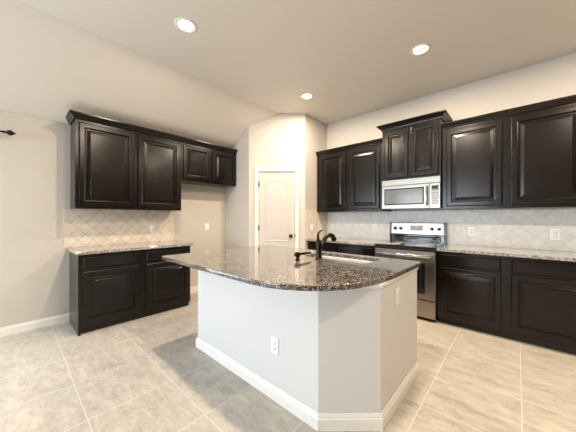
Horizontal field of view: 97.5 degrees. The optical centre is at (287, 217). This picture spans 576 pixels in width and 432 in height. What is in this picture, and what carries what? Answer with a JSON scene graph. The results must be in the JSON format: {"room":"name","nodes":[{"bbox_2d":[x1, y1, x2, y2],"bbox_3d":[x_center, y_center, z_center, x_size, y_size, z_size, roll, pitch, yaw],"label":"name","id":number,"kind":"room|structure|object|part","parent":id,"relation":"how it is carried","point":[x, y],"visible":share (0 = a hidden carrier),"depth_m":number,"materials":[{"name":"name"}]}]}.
{"room":"kitchen","nodes":[
{"label":"kitchen","id":0,"kind":"room"},
{"bbox_2d":[0,110,225,327],"bbox_3d":[-3.150,0.066,2.745,0.120,2.441,8.620,0,0,42],"label":"wall","id":1,"kind":"structure","parent":0,"point":[35,160],"depth_m":2.94,"materials":[{"name":"beige paint"}]},
{"bbox_2d":[0,130,15,135],"bbox_3d":[-3.914,-0.909,1.731,0.110,0.060,2.790,0,0,42],"label":"curtain rod","id":2,"kind":"object","parent":1,"relation":"attached to","point":[9,132],"visible":1,"depth_m":2.69,"materials":[{"name":"black metal"}]},
{"bbox_2d":[0,313,68,336],"bbox_3d":[-4.354,1.236,1.318,0.014,0.100,4.888,0,0,42],"label":"baseboard","id":3,"kind":"structure","parent":1,"relation":"attached to","point":[31,325],"depth_m":2.89,"materials":[{"name":"white wood"}]},
{"bbox_2d":[64,209,173,247],"bbox_3d":[-2.294,0.134,3.589,0.010,0.474,1.340,0,0,42],"label":"backsplash","id":4,"kind":"structure","parent":1,"relation":"attached to","point":[82,227],"depth_m":3.48,"materials":[{"name":"tile"}]},
{"bbox_2d":[150,225,154,232],"bbox_3d":[-2.059,0.178,3.834,0.008,0.114,0.070,0,0,42],"label":"outlet","id":5,"kind":"object","parent":4,"relation":"attached to","point":[152,227],"visible":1,"depth_m":3.83,"materials":[{"name":"white plastic"}]},
{"bbox_2d":[65,109,182,210],"bbox_3d":[-2.164,-0.660,3.453,0.383,1.113,1.303,0,0,42],"label":"upper cabinet","id":6,"kind":"object","parent":1,"relation":"attached to","point":[115,165],"visible":0.99,"depth_m":3.25,"materials":[{"name":"brown wood"}]},
{"bbox_3d":[-2.241,-0.626,3.147,0.024,0.975,0.568,0,0,42],"label":"door","id":7,"kind":"part","parent":6,"relation":"part of","materials":[{"name":"brown wood"}]},
{"bbox_3d":[-2.164,-1.182,3.453,0.383,0.070,1.303,0,0,42],"label":"crown moulding","id":8,"kind":"part","parent":6,"relation":"part of","materials":[{"name":"brown wood"}]},
{"bbox_3d":[-1.825,-0.626,3.604,0.024,0.975,0.572,0,0,42],"label":"door","id":9,"kind":"part","parent":6,"relation":"part of","materials":[{"name":"brown wood"}]},
{"bbox_2d":[190,286,197,292],"bbox_3d":[-1.518,1.236,4.443,0.014,0.100,0.997,0,0,42],"label":"baseboard","id":10,"kind":"structure","parent":1,"relation":"attached to","point":[193,289],"depth_m":4.33,"materials":[{"name":"white wood"}]},
{"bbox_2d":[181,137,237,187],"bbox_3d":[-1.386,-0.890,4.311,0.383,0.653,1.010,0,0,42],"label":"upper cabinet","id":11,"kind":"object","parent":1,"relation":"attached to","point":[202,163],"visible":0.91,"depth_m":4.16,"materials":[{"name":"brown wood"}]},
{"bbox_3d":[-1.445,-0.857,4.023,0.024,0.515,0.440,0,0,42],"label":"door","id":12,"kind":"part","parent":11,"relation":"part of","materials":[{"name":"brown wood"}]},
{"bbox_3d":[-1.386,-1.182,4.311,0.383,0.070,1.010,0,0,42],"label":"crown moulding","id":13,"kind":"part","parent":11,"relation":"part of","materials":[{"name":"brown wood"}]},
{"bbox_3d":[-1.106,-0.857,4.396,0.024,0.515,0.456,0,0,42],"label":"door","id":14,"kind":"part","parent":11,"relation":"part of","materials":[{"name":"brown wood"}]},
{"bbox_2d":[226,127,248,248],"bbox_3d":[-0.896,-0.139,4.620,0.696,2.849,0.100,0,0,42],"label":"wall","id":15,"kind":"structure","parent":0,"point":[237,197],"depth_m":4.53,"materials":[{"name":"beige paint"}]},
{"bbox_2d":[249,114,304,248],"bbox_3d":[-0.189,-0.251,4.406,0.968,3.073,0.100,0,0,-1],"label":"wall","id":16,"kind":"structure","parent":0,"point":[278,141],"depth_m":4.36,"materials":[{"name":"beige paint"}]},
{"bbox_2d":[255,167,298,247],"bbox_3d":[-0.193,0.215,4.375,0.758,2.142,0.162,0,0,-1],"label":"door","id":17,"kind":"structure","parent":16,"relation":"in","point":[276,189],"depth_m":4.36,"materials":[{"name":"white wood"}]},
{"bbox_3d":[-0.187,-0.114,4.360,0.412,1.060,0.007,0,0,-1],"label":"panel","id":18,"kind":"part","parent":17,"relation":"part of","materials":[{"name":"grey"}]},
{"bbox_2d":[0,0,575,147],"bbox_3d":[1.298,-1.499,-1.372,12.240,0.818,8.740,0,0,42],"label":"ceiling","id":19,"kind":"structure","parent":0,"point":[246,63],"depth_m":2.67,"materials":[{"name":"beige paint"}]},
{"bbox_2d":[174,17,196,33],"bbox_3d":[-0.951,-1.784,2.352,0.202,0.005,0.202,0,0,42],"label":"recessed light","id":20,"kind":"object","parent":19,"relation":"in","point":[183,24],"visible":1,"depth_m":2.35,"materials":[{"name":"white"}]},
{"bbox_2d":[300,93,313,98],"bbox_3d":[0.280,-1.784,3.719,0.202,0.005,0.202,0,0,42],"label":"recessed light","id":21,"kind":"object","parent":19,"relation":"in","point":[304,95],"visible":1,"depth_m":3.71,"materials":[{"name":"white"}]},
{"bbox_2d":[410,43,430,55],"bbox_3d":[1.411,-1.784,2.688,0.202,0.005,0.202,0,0,42],"label":"recessed light","id":22,"kind":"object","parent":19,"relation":"in","point":[423,48],"visible":1,"depth_m":2.68,"materials":[{"name":"white"}]},
{"bbox_2d":[0,292,575,431],"bbox_3d":[1.298,1.326,-1.372,12.240,0.080,8.740,0,0,42],"label":"floor","id":23,"kind":"structure","parent":0,"point":[148,373],"depth_m":1.94,"materials":[{"name":"tile"}]},
{"bbox_2d":[69,246,189,335],"bbox_3d":[-2.058,0.846,3.392,0.623,0.880,1.266,0,0,42],"label":"base cabinet","id":24,"kind":"object","parent":23,"relation":"on","point":[113,288],"visible":0.84,"depth_m":3.04,"materials":[{"name":"brown wood"}]},
{"bbox_3d":[-2.484,0.847,2.939,0.600,0.878,0.022,0,0,42],"label":"panel","id":25,"kind":"part","parent":24,"relation":"part of","materials":[{"name":"brown wood"}]},
{"bbox_3d":[-2.049,0.506,2.959,0.020,0.136,0.560,0,0,42],"label":"drawer","id":26,"kind":"part","parent":24,"relation":"part of","materials":[{"name":"brown wood"}]},
{"bbox_3d":[-2.048,0.882,2.958,0.024,0.577,0.560,0,0,42],"label":"door","id":27,"kind":"part","parent":24,"relation":"part of","materials":[{"name":"brown wood"}]},
{"bbox_2d":[67,240,193,254],"bbox_3d":[-2.048,0.389,3.386,0.647,0.034,1.320,0,0,42],"label":"countertop","id":28,"kind":"structure","parent":24,"relation":"on","point":[85,250],"depth_m":3.20,"materials":[{"name":"grey stone"}]},
{"bbox_3d":[-1.622,0.506,3.430,0.020,0.136,0.564,0,0,42],"label":"drawer","id":29,"kind":"part","parent":24,"relation":"part of","materials":[{"name":"brown wood"}]},
{"bbox_3d":[-1.620,0.882,3.429,0.024,0.577,0.564,0,0,42],"label":"door","id":30,"kind":"part","parent":24,"relation":"part of","materials":[{"name":"brown wood"}]},
{"bbox_2d":[196,256,418,430],"bbox_3d":[0.089,0.846,2.308,1.771,0.880,1.049,0,0,42],"label":"kitchen island","id":31,"kind":"object","parent":23,"relation":"on","point":[346,360],"visible":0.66,"depth_m":1.65,"materials":[{"name":"white paint"}]},
{"bbox_2d":[271,336,278,354],"bbox_3d":[-0.094,0.901,1.779,0.070,0.114,0.008,0,0,42],"label":"outlet","id":32,"kind":"object","parent":31,"relation":"attached to","point":[274,341],"visible":1,"depth_m":1.77,"materials":[{"name":"white plastic"}]},
{"bbox_2d":[162,245,420,290],"bbox_3d":[-0.050,0.389,2.279,1.953,0.033,1.360,0,0,42],"label":"island countertop","id":33,"kind":"structure","parent":31,"relation":"on","point":[268,266],"depth_m":1.88,"materials":[{"name":"stone"}]},
{"bbox_2d":[294,252,310,259],"bbox_3d":[0.131,0.336,2.253,0.048,0.070,0.230,0,0,42],"label":"soap dispenser","id":34,"kind":"object","parent":33,"relation":"on","point":[297,254],"visible":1,"depth_m":2.19,"materials":[{"name":"black metal"}]},
{"bbox_2d":[315,230,336,259],"bbox_3d":[0.352,0.240,2.318,0.068,0.263,0.301,0,0,42],"label":"faucet","id":35,"kind":"object","parent":33,"relation":"on","point":[319,244],"visible":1,"depth_m":2.22,"materials":[{"name":"black metal"}]},
{"bbox_3d":[0.360,0.222,2.325,0.040,0.152,0.263,0,0,42],"label":"spout","id":36,"kind":"part","parent":35,"relation":"part of","materials":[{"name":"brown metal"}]},
{"bbox_3d":[0.082,1.238,2.300,1.771,0.096,1.028,0,0,42],"label":"baseboard","id":37,"kind":"part","parent":31,"relation":"part of","materials":[{"name":"white wood"}]},
{"bbox_3d":[0.756,0.420,1.759,0.916,0.026,0.139,0,0,-38],"label":"corner trim","id":38,"kind":"part","parent":31,"relation":"part of","materials":[{"name":"white"}]},
{"bbox_2d":[395,287,398,305],"bbox_3d":[0.752,0.541,1.736,0.010,0.114,0.070,0,0,42],"label":"switch plate","id":39,"kind":"object","parent":31,"relation":"attached to","point":[397,288],"visible":1,"depth_m":1.72,"materials":[{"name":"white plastic"}]},
{"bbox_2d":[308,241,374,256],"bbox_3d":[0.992,0.846,4.222,1.218,0.880,0.623,0,0,42],"label":"base cabinet","id":40,"kind":"object","parent":23,"relation":"on","point":[365,250],"visible":0.11,"depth_m":3.89,"materials":[{"name":"brown wood"}]},
{"bbox_3d":[0.589,0.506,4.186,0.530,0.136,0.020,0,0,42],"label":"drawer","id":41,"kind":"part","parent":40,"relation":"part of","materials":[{"name":"brown wood"}]},
{"bbox_2d":[306,237,388,245],"bbox_3d":[0.985,0.389,4.213,1.219,0.034,0.647,0,0,42],"label":"countertop","id":42,"kind":"structure","parent":40,"relation":"on","point":[369,242],"depth_m":4.06,"materials":[{"name":"grey stone"}]},
{"bbox_3d":[1.026,0.506,3.789,0.530,0.136,0.020,0,0,42],"label":"drawer","id":43,"kind":"part","parent":40,"relation":"part of","materials":[{"name":"brown wood"}]},
{"bbox_2d":[375,222,446,320],"bbox_3d":[1.694,0.680,3.512,0.760,1.212,0.711,0,0,42],"label":"range","id":44,"kind":"object","parent":23,"relation":"on","point":[427,234],"visible":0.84,"depth_m":3.29,"materials":[{"name":"silver metal"}]},
{"bbox_3d":[1.476,0.481,3.272,0.668,0.036,0.063,0,0,42],"label":"oven handle","id":45,"kind":"part","parent":44,"relation":"part of","materials":[{"name":"silver metal"}]},
{"bbox_3d":[1.507,0.723,3.307,0.750,0.590,0.035,0,0,42],"label":"oven door","id":46,"kind":"part","parent":44,"relation":"part of","materials":[{"name":"silver metal"}]},
{"bbox_3d":[1.509,0.408,3.308,0.754,0.032,0.031,0,0,42],"label":"rail","id":47,"kind":"part","parent":44,"relation":"part of","materials":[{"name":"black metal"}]},
{"bbox_2d":[375,241,445,249],"bbox_3d":[1.692,0.379,3.510,0.760,0.022,0.570,0,0,42],"label":"cooktop","id":48,"kind":"object","parent":44,"relation":"in","point":[405,245],"depth_m":3.43,"materials":[{"name":"black glass"}]},
{"bbox_3d":[1.891,0.310,3.730,0.638,0.072,0.014,0,0,42],"label":"trim","id":49,"kind":"part","parent":44,"relation":"part of","materials":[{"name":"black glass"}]},
{"bbox_3d":[1.890,0.166,3.728,0.706,0.160,0.022,0,0,42],"label":"control panel","id":50,"kind":"part","parent":44,"relation":"part of","materials":[{"name":"silver metal"}]},
{"bbox_3d":[1.510,1.135,3.309,0.750,0.213,0.028,0,0,42],"label":"drawer","id":51,"kind":"part","parent":44,"relation":"part of","materials":[{"name":"silver metal"}]},
{"bbox_2d":[438,251,575,354],"bbox_3d":[2.489,0.846,2.863,1.276,0.880,0.623,0,0,42],"label":"base cabinet","id":52,"kind":"object","parent":23,"relation":"on","point":[526,300],"visible":0.92,"depth_m":2.63,"materials":[{"name":"brown wood"}]},
{"bbox_3d":[2.053,0.506,2.857,0.550,0.136,0.020,0,0,42],"label":"drawer","id":53,"kind":"part","parent":52,"relation":"part of","materials":[{"name":"brown wood"}]},
{"bbox_3d":[2.051,0.882,2.855,0.550,0.577,0.024,0,0,42],"label":"door","id":54,"kind":"part","parent":52,"relation":"part of","materials":[{"name":"brown wood"}]},
{"bbox_2d":[437,244,575,261],"bbox_3d":[2.491,0.389,2.846,1.303,0.034,0.647,0,0,42],"label":"countertop","id":55,"kind":"structure","parent":52,"relation":"on","point":[483,250],"depth_m":2.75,"materials":[{"name":"grey stone"}]},
{"bbox_3d":[2.522,0.506,2.431,0.562,0.136,0.020,0,0,42],"label":"drawer","id":56,"kind":"part","parent":52,"relation":"part of","materials":[{"name":"brown wood"}]},
{"bbox_3d":[2.521,0.882,2.429,0.562,0.577,0.024,0,0,42],"label":"door","id":57,"kind":"part","parent":52,"relation":"part of","materials":[{"name":"brown wood"}]},
{"bbox_2d":[305,114,326,248],"bbox_3d":[0.486,-0.251,4.646,0.100,3.073,0.676,0,0,42],"label":"wall","id":58,"kind":"structure","parent":0,"point":[315,130],"depth_m":4.52,"materials":[{"name":"beige paint"}]},
{"bbox_2d":[306,209,326,238],"bbox_3d":[0.533,0.116,4.616,0.010,0.510,0.640,0,0,42],"label":"backsplash","id":59,"kind":"structure","parent":58,"relation":"attached to","point":[318,219],"depth_m":4.57,"materials":[{"name":"tile"}]},
{"bbox_2d":[327,52,575,251],"bbox_3d":[4.239,-0.251,1.779,12.120,3.073,0.120,0,0,42],"label":"wall","id":60,"kind":"structure","parent":0,"point":[554,78],"depth_m":3.28,"materials":[{"name":"beige paint"}]},
{"bbox_2d":[316,138,390,211],"bbox_3d":[1.079,-0.642,4.315,1.222,1.093,0.368,0,0,42],"label":"upper cabinet","id":61,"kind":"object","parent":60,"relation":"attached to","point":[349,177],"visible":0.87,"depth_m":4.14,"materials":[{"name":"brown wood"}]},
{"bbox_3d":[0.770,-0.610,4.383,0.508,0.958,0.024,0,0,42],"label":"door","id":62,"kind":"part","parent":61,"relation":"part of","materials":[{"name":"brown wood"}]},
{"bbox_3d":[1.079,-1.155,4.315,1.222,0.067,0.368,0,0,42],"label":"crown moulding","id":63,"kind":"part","parent":61,"relation":"part of","materials":[{"name":"brown wood"}]},
{"bbox_3d":[1.199,-0.610,3.994,0.508,0.958,0.024,0,0,42],"label":"door","id":64,"kind":"part","parent":61,"relation":"part of","materials":[{"name":"brown wood"}]},
{"bbox_2d":[376,109,452,180],"bbox_3d":[1.792,-0.947,3.620,0.893,0.814,0.438,0,0,42],"label":"upper cabinet","id":65,"kind":"object","parent":60,"relation":"attached to","point":[411,147],"visible":0.91,"depth_m":3.45,"materials":[{"name":"brown wood"}]},
{"bbox_3d":[1.547,-0.903,3.617,0.325,0.687,0.024,0,0,42],"label":"door","id":66,"kind":"part","parent":65,"relation":"part of","materials":[{"name":"brown wood"}]},
{"bbox_2d":[382,176,441,209],"bbox_3d":[1.788,-0.327,3.616,0.758,0.418,0.447,0,0,42],"label":"microwave","id":67,"kind":"object","parent":65,"relation":"attached to","point":[423,192],"visible":1,"depth_m":3.45,"materials":[{"name":"silver metal"}]},
{"bbox_3d":[1.630,-0.285,3.538,0.627,0.327,0.029,0,0,42],"label":"door","id":68,"kind":"part","parent":67,"relation":"part of","materials":[{"name":"silver metal"}]},
{"bbox_3d":[1.820,-0.285,3.319,0.020,0.273,0.050,0,0,42],"label":"handle","id":69,"kind":"part","parent":67,"relation":"part of","materials":[{"name":"silver metal"}]},
{"bbox_3d":[1.912,-0.285,3.283,0.126,0.327,0.028,0,0,42],"label":"control panel","id":70,"kind":"part","parent":67,"relation":"part of","materials":[{"name":"silver metal"}]},
{"bbox_3d":[1.792,-1.317,3.620,0.893,0.074,0.438,0,0,42],"label":"crown moulding","id":71,"kind":"part","parent":65,"relation":"part of","materials":[{"name":"brown wood"}]},
{"bbox_3d":[1.817,-0.903,3.372,0.335,0.687,0.024,0,0,42],"label":"door","id":72,"kind":"part","parent":65,"relation":"part of","materials":[{"name":"brown wood"}]},
{"bbox_2d":[327,209,575,251],"bbox_3d":[1.964,0.138,3.756,3.266,0.466,0.008,0,0,42],"label":"backsplash","id":73,"kind":"structure","parent":60,"relation":"attached to","point":[516,228],"depth_m":3.24,"materials":[{"name":"tile"}]},
{"bbox_2d":[468,227,474,235],"bbox_3d":[2.419,0.186,3.330,0.070,0.114,0.008,0,0,42],"label":"outlet","id":74,"kind":"object","parent":73,"relation":"attached to","point":[471,230],"visible":1,"depth_m":3.33,"materials":[{"name":"white plastic"}]},
{"bbox_2d":[550,229,560,239],"bbox_3d":[2.983,0.188,2.818,0.080,0.125,0.008,0,0,42],"label":"outlet","id":75,"kind":"object","parent":73,"relation":"attached to","point":[555,234],"visible":1,"depth_m":2.81,"materials":[{"name":"white plastic"}]},
{"bbox_2d":[441,94,575,209],"bbox_3d":[2.588,-0.657,2.945,1.318,1.103,0.368,0,0,42],"label":"upper cabinet","id":76,"kind":"object","parent":60,"relation":"attached to","point":[524,156],"visible":1,"depth_m":2.80,"materials":[{"name":"brown wood"}]},
{"bbox_3d":[2.234,-0.625,3.054,0.548,0.968,0.024,0,0,42],"label":"door","id":77,"kind":"part","parent":76,"relation":"part of","materials":[{"name":"brown wood"}]},
{"bbox_3d":[2.588,-1.175,2.945,1.318,0.067,0.368,0,0,42],"label":"crown moulding","id":78,"kind":"part","parent":76,"relation":"part of","materials":[{"name":"brown wood"}]},
{"bbox_3d":[2.701,-0.625,2.631,0.568,0.968,0.024,0,0,42],"label":"door","id":79,"kind":"part","parent":76,"relation":"part of","materials":[{"name":"brown wood"}]}
]}

